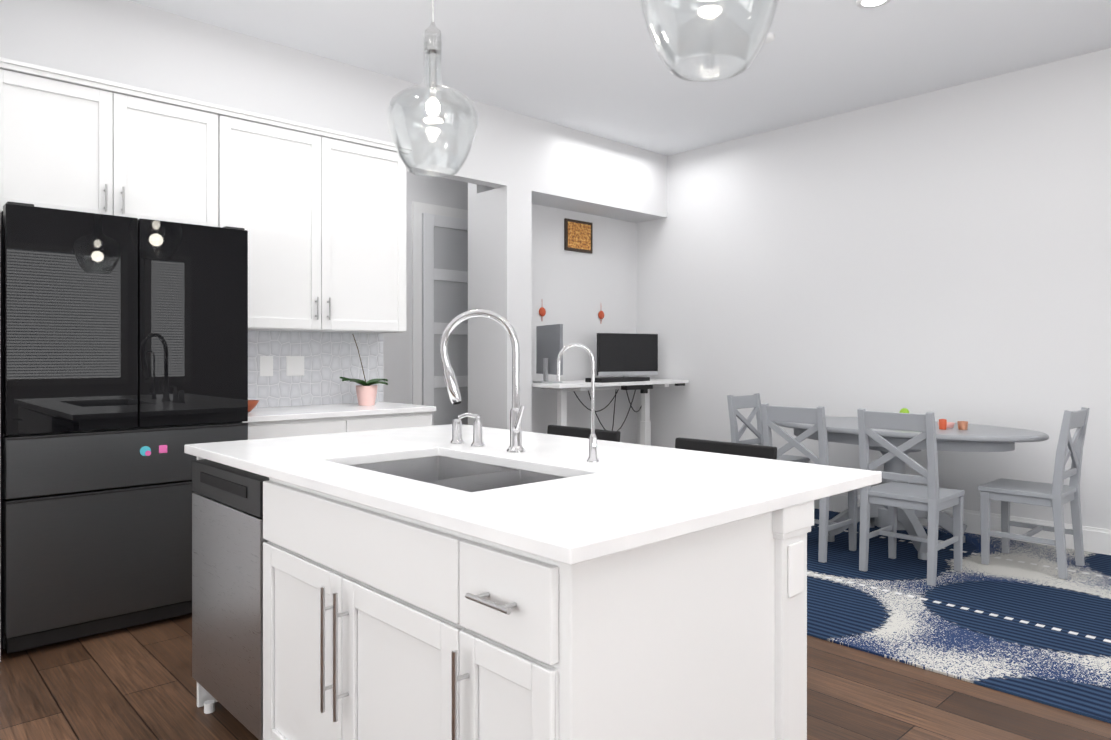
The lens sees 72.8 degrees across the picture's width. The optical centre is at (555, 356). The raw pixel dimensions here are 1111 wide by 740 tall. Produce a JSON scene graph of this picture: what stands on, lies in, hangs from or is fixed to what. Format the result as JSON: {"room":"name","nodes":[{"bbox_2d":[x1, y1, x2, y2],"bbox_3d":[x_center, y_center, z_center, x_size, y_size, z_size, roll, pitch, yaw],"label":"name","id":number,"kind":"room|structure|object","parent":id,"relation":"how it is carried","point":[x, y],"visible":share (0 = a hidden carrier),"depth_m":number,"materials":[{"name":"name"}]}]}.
{"room":"kitchen","nodes":[
{"label":"kitchen","id":0,"kind":"room"},
{"bbox_2d":[0,613,1110,739],"bbox_3d":[0.175,1.253,1.713,8.880,0.060,8.990,0,0,-43],"label":"floor","id":1,"kind":"structure","parent":0,"point":[138,682],"depth_m":2.67,"materials":[{"name":"brown wood"}]},
{"bbox_2d":[0,201,247,652],"bbox_3d":[-2.089,0.300,3.592,0.960,1.842,0.749,0,0,-43],"label":"fridge","id":2,"kind":"object","parent":1,"relation":"on","point":[123,361],"visible":0.88,"depth_m":3.24,"materials":[{"name":"black metal"}]},
{"bbox_2d":[243,402,435,439],"bbox_3d":[-1.358,0.762,4.381,1.175,0.915,0.654,0,0,-43],"label":"base cabinet","id":3,"kind":"object","parent":1,"relation":"on","point":[275,422],"visible":0.08,"depth_m":4.19,"materials":[{"name":"white"}]},
{"bbox_2d":[248,400,258,411],"bbox_3d":[-1.704,0.275,4.125,0.156,0.060,0.156,0,0,-43],"label":"bowl","id":4,"kind":"object","parent":3,"relation":"on","point":[252,404],"visible":0.27,"depth_m":4.10,"materials":[{"name":"brown ceramic"}]},
{"bbox_2d":[340,335,387,405],"bbox_3d":[-1.174,0.084,4.661,0.393,0.440,0.256,0,0,-43],"label":"orchid plant","id":5,"kind":"object","parent":3,"relation":"on","point":[366,393],"visible":1,"depth_m":4.62,"materials":[{"name":"green plant"}]},
{"bbox_2d":[184,448,823,739],"bbox_3d":[-0.343,0.780,2.180,0.828,0.886,1.900,0,0,-43],"label":"kitchen island","id":6,"kind":"object","parent":1,"relation":"on","point":[427,583],"depth_m":1.56,"materials":[{"name":"white"}]},
{"bbox_2d":[192,459,268,739],"bbox_3d":[-0.827,0.790,2.590,0.621,0.863,0.592,0,0,-43],"label":"dishwasher","id":7,"kind":"object","parent":6,"relation":"in","point":[228,539],"visible":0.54,"depth_m":2.35,"materials":[{"name":"silver metal"}]},
{"bbox_2d":[184,424,881,555],"bbox_3d":[-0.209,0.322,2.311,1.160,0.030,1.920,0,0,-43],"label":"island countertop","id":8,"kind":"structure","parent":6,"relation":"on","point":[633,491],"depth_m":1.86,"materials":[{"name":"white stone"}]},
{"bbox_2d":[352,452,563,487],"bbox_3d":[-0.291,0.433,2.121,0.420,0.216,0.745,0,0,-43],"label":"sink","id":9,"kind":"object","parent":8,"relation":"in","point":[434,465],"depth_m":2.39,"materials":[{"name":"silver metal"}]},
{"bbox_2d":[450,412,484,446],"bbox_3d":[-0.317,0.249,2.601,0.080,0.115,0.168,0,0,-43],"label":"soap dispenser","id":10,"kind":"object","parent":8,"relation":"on","point":[457,432],"visible":1,"depth_m":2.56,"materials":[{"name":"silver metal"}]},
{"bbox_2d":[440,309,524,452],"bbox_3d":[-0.219,0.078,2.400,0.223,0.457,0.215,0,0,-43],"label":"faucet","id":11,"kind":"object","parent":8,"relation":"on","point":[516,412],"visible":1,"depth_m":2.40,"materials":[{"name":"silver metal"}]},
{"bbox_2d":[557,343,598,461],"bbox_3d":[0.074,0.134,2.180,0.102,0.346,0.102,0,0,-43],"label":"tap","id":12,"kind":"object","parent":8,"relation":"on","point":[592,448],"visible":1,"depth_m":2.19,"materials":[{"name":"silver metal"}]},
{"bbox_2d":[547,425,620,441],"bbox_3d":[-0.017,0.777,3.349,0.419,0.889,0.460,0,0,-43],"label":"bar stool","id":13,"kind":"object","parent":1,"relation":"on","point":[605,435],"visible":0.15,"depth_m":3.46,"materials":[{"name":"black plastic"}]},
{"bbox_2d":[532,379,688,445],"bbox_3d":[0.416,0.718,6.528,1.620,1.000,0.614,0,0,-43],"label":"desk","id":14,"kind":"object","parent":1,"relation":"on","point":[563,388],"visible":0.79,"depth_m":6.50,"materials":[{"name":"white laminate"},{"name":"white painted metal"},{"name":"black plastic"}]},
{"bbox_2d":[533,324,562,382],"bbox_3d":[-0.063,-0.018,6.135,0.237,0.470,0.478,0,0,-43],"label":"monitor","id":15,"kind":"object","parent":14,"relation":"on","point":[549,342],"visible":0.94,"depth_m":6.11,"materials":[{"name":"silver metal"}]},
{"bbox_2d":[585,377,649,382],"bbox_3d":[0.557,0.200,6.443,0.670,0.035,0.190,0,0,-43],"label":"keyboard","id":16,"kind":"object","parent":14,"relation":"on","point":[614,379],"visible":0.96,"depth_m":6.32,"materials":[{"name":"black plastic"}]},
{"bbox_2d":[597,333,657,376],"bbox_3d":[0.652,0.007,6.792,0.626,0.420,0.226,0,0,-43],"label":"monitor","id":17,"kind":"object","parent":14,"relation":"on","point":[625,354],"visible":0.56,"depth_m":6.77,"materials":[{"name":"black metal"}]},
{"bbox_2d":[675,437,776,459],"bbox_3d":[0.510,0.778,2.787,0.419,0.889,0.460,0,0,-43],"label":"bar stool","id":18,"kind":"object","parent":1,"relation":"on","point":[751,450],"visible":0.04,"depth_m":2.89,"materials":[{"name":"black plastic"}]},
{"bbox_2d":[807,508,1110,723],"bbox_3d":[1.868,1.215,4.329,2.530,0.010,3.650,0,0,-43],"label":"rug","id":19,"kind":"object","parent":1,"relation":"on","point":[1021,619],"visible":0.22,"depth_m":3.54,"materials":[{"name":"blue carpet"}]},
{"bbox_2d":[727,393,809,462],"bbox_3d":[1.595,0.749,5.650,0.410,0.914,0.462,0,0,-43],"label":"chair","id":20,"kind":"object","parent":19,"relation":"on","point":[735,403],"visible":0.27,"depth_m":5.74,"materials":[{"name":"grey paint"}]},
{"bbox_2d":[761,403,856,562],"bbox_3d":[1.578,0.750,4.680,0.462,0.914,0.410,0,0,-43],"label":"chair","id":21,"kind":"object","parent":19,"relation":"on","point":[815,416],"visible":0.44,"depth_m":4.51,"materials":[{"name":"grey paint"}]},
{"bbox_2d":[857,408,963,585],"bbox_3d":[1.996,0.751,4.235,0.462,0.914,0.410,0,0,-43],"label":"chair","id":22,"kind":"object","parent":19,"relation":"on","point":[932,498],"visible":0.92,"depth_m":4.14,"materials":[{"name":"grey paint"}]},
{"bbox_2d":[773,416,1048,559],"bbox_3d":[2.213,0.829,4.919,0.960,0.760,1.720,0,0,-43],"label":"dining table","id":23,"kind":"object","parent":19,"relation":"on","point":[979,438],"visible":0.65,"depth_m":4.65,"materials":[{"name":"grey wood"}]},
{"bbox_2d":[899,408,909,412],"bbox_3d":[2.245,0.391,4.811,0.190,0.115,0.190,0,0,-43],"label":"fruit bowl","id":24,"kind":"object","parent":23,"relation":"on","point":[904,410],"visible":0.12,"depth_m":4.81,"materials":[{"name":"green"}]},
{"bbox_2d":[937,419,948,429],"bbox_3d":[2.373,0.416,4.616,0.043,0.065,0.042,0,0,32],"label":"cup","id":25,"kind":"object","parent":23,"relation":"on","point":[943,424],"depth_m":4.60,"materials":[{"name":"ceramic"}]},
{"bbox_2d":[949,422,954,427],"bbox_3d":[2.455,0.433,4.734,0.098,0.030,0.098,0,0,35],"label":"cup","id":26,"kind":"object","parent":23,"relation":"on","point":[951,424],"depth_m":4.69,"materials":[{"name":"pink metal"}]},
{"bbox_2d":[957,421,967,429],"bbox_3d":[2.486,0.423,4.598,0.059,0.050,0.059,0,0,35],"label":"cup","id":27,"kind":"object","parent":23,"relation":"on","point":[962,425],"depth_m":4.58,"materials":[{"name":"orange ceramic"}]},
{"bbox_2d":[978,407,1089,578],"bbox_3d":[2.765,0.751,4.359,0.410,0.914,0.462,0,0,-43],"label":"chair","id":28,"kind":"object","parent":19,"relation":"on","point":[1056,495],"visible":1,"depth_m":4.30,"materials":[{"name":"grey paint"}]},
{"bbox_2d":[0,0,1110,529],"bbox_3d":[0.175,-0.327,1.711,8.880,3.100,8.990,0,0,-43],"label":"wall","id":29,"kind":"structure","parent":0,"point":[944,254],"depth_m":5.59,"materials":[{"name":"white paint"}]},
{"bbox_2d":[0,57,223,227],"bbox_3d":[-2.252,-0.970,3.764,0.990,0.662,0.327,0,0,-43],"label":"upper cabinet","id":30,"kind":"object","parent":29,"relation":"attached to","point":[68,141],"depth_m":3.63,"materials":[{"name":"white wood"}]},
{"bbox_2d":[248,331,382,407],"bbox_3d":[-1.579,0.077,4.616,1.175,0.453,0.010,0,0,-43],"label":"backsplash","id":31,"kind":"structure","parent":29,"relation":"attached to","point":[331,359],"depth_m":4.68,"materials":[{"name":"tile"}]},
{"bbox_2d":[260,356,272,375],"bbox_3d":[-1.717,0.060,4.475,0.080,0.120,0.005,0,0,-43],"label":"electrical outlet plate","id":32,"kind":"object","parent":31,"relation":"attached to","point":[266,362],"depth_m":4.47,"materials":[{"name":"white plastic"}]},
{"bbox_2d":[286,356,303,375],"bbox_3d":[-1.588,0.060,4.596,0.115,0.120,0.005,0,0,-43],"label":"electrical outlet plate","id":33,"kind":"object","parent":31,"relation":"attached to","point":[294,365],"depth_m":4.59,"materials":[{"name":"white plastic"}]},
{"bbox_2d":[224,109,411,332],"bbox_3d":[-1.494,-0.726,4.475,1.212,1.152,0.327,0,0,-43],"label":"upper cabinet","id":34,"kind":"object","parent":29,"relation":"attached to","point":[318,214],"depth_m":4.36,"materials":[{"name":"white wood"}]},
{"bbox_2d":[412,201,467,404],"bbox_3d":[-0.921,-0.048,6.667,0.800,2.530,0.020,0,0,-43],"label":"door frame","id":35,"kind":"structure","parent":29,"relation":"attached to","point":[419,209],"depth_m":6.42,"materials":[{"name":"white wood"}]},
{"bbox_2d":[422,213,467,425],"bbox_3d":[-0.882,-0.009,6.625,0.620,2.428,0.128,0,0,-43],"label":"door","id":36,"kind":"structure","parent":29,"relation":"in","point":[444,271],"depth_m":6.57,"materials":[{"name":"grey paint"}]},
{"bbox_2d":[539,307,545,315],"bbox_3d":[-0.114,-0.398,6.507,0.080,0.190,0.014,0,0,-43],"label":"wall ornament","id":37,"kind":"object","parent":29,"relation":"attached to","point":[542,311],"depth_m":6.50,"materials":[{"name":"orange"}]},
{"bbox_2d":[564,218,592,253],"bbox_3d":[0.210,-1.083,6.805,0.340,0.280,0.022,0,0,-43],"label":"picture frame","id":38,"kind":"object","parent":29,"relation":"attached to","point":[578,235],"visible":0.93,"depth_m":6.79,"materials":[{"name":"brown"}]},
{"bbox_2d":[598,311,603,318],"bbox_3d":[0.426,-0.398,7.013,0.080,0.190,0.014,0,0,-43],"label":"wall ornament","id":39,"kind":"object","parent":29,"relation":"attached to","point":[601,314],"depth_m":7.01,"materials":[{"name":"orange"}]},
{"bbox_2d":[814,493,1110,554],"bbox_3d":[3.539,1.140,4.429,0.016,0.160,8.050,0,0,-43],"label":"baseboard","id":40,"kind":"structure","parent":29,"relation":"attached to","point":[1096,540],"depth_m":4.93,"materials":[{"name":"white wood"}]},
{"bbox_2d":[128,0,1110,155],"bbox_3d":[0.175,-1.907,1.709,8.880,0.060,8.990,0,0,-43],"label":"ceiling","id":41,"kind":"structure","parent":0,"point":[597,67],"depth_m":4.62,"materials":[{"name":"white paint"}]},
{"bbox_2d":[386,0,477,176],"bbox_3d":[-0.411,-1.248,2.525,0.304,1.260,0.304,0,0,-43],"label":"pendant light","id":42,"kind":"object","parent":41,"relation":"hanging from","point":[433,42],"visible":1,"depth_m":2.51,"materials":[{"name":"clear glass"}]},
{"bbox_2d":[640,0,779,81],"bbox_3d":[0.331,-1.247,1.617,0.304,1.260,0.304,0,0,-43],"label":"pendant light","id":43,"kind":"object","parent":41,"relation":"hanging from","point":[774,5],"visible":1,"depth_m":1.63,"materials":[{"name":"clear glass"}]},
{"bbox_2d":[757,32,774,42],"bbox_3d":[1.235,-1.865,4.424,0.100,0.030,0.100,0,0,-43],"label":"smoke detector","id":44,"kind":"object","parent":41,"relation":"attached to","point":[770,37],"visible":0.6,"depth_m":4.40,"materials":[{"name":"white plastic"}]},
{"bbox_2d":[856,0,889,8],"bbox_3d":[1.680,-1.876,3.978,0.169,0.006,0.169,0,0,41],"label":"recessed light","id":45,"kind":"object","parent":41,"relation":"in","point":[868,4],"visible":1,"depth_m":3.98,"materials":[{"name":"white"}]}
]}

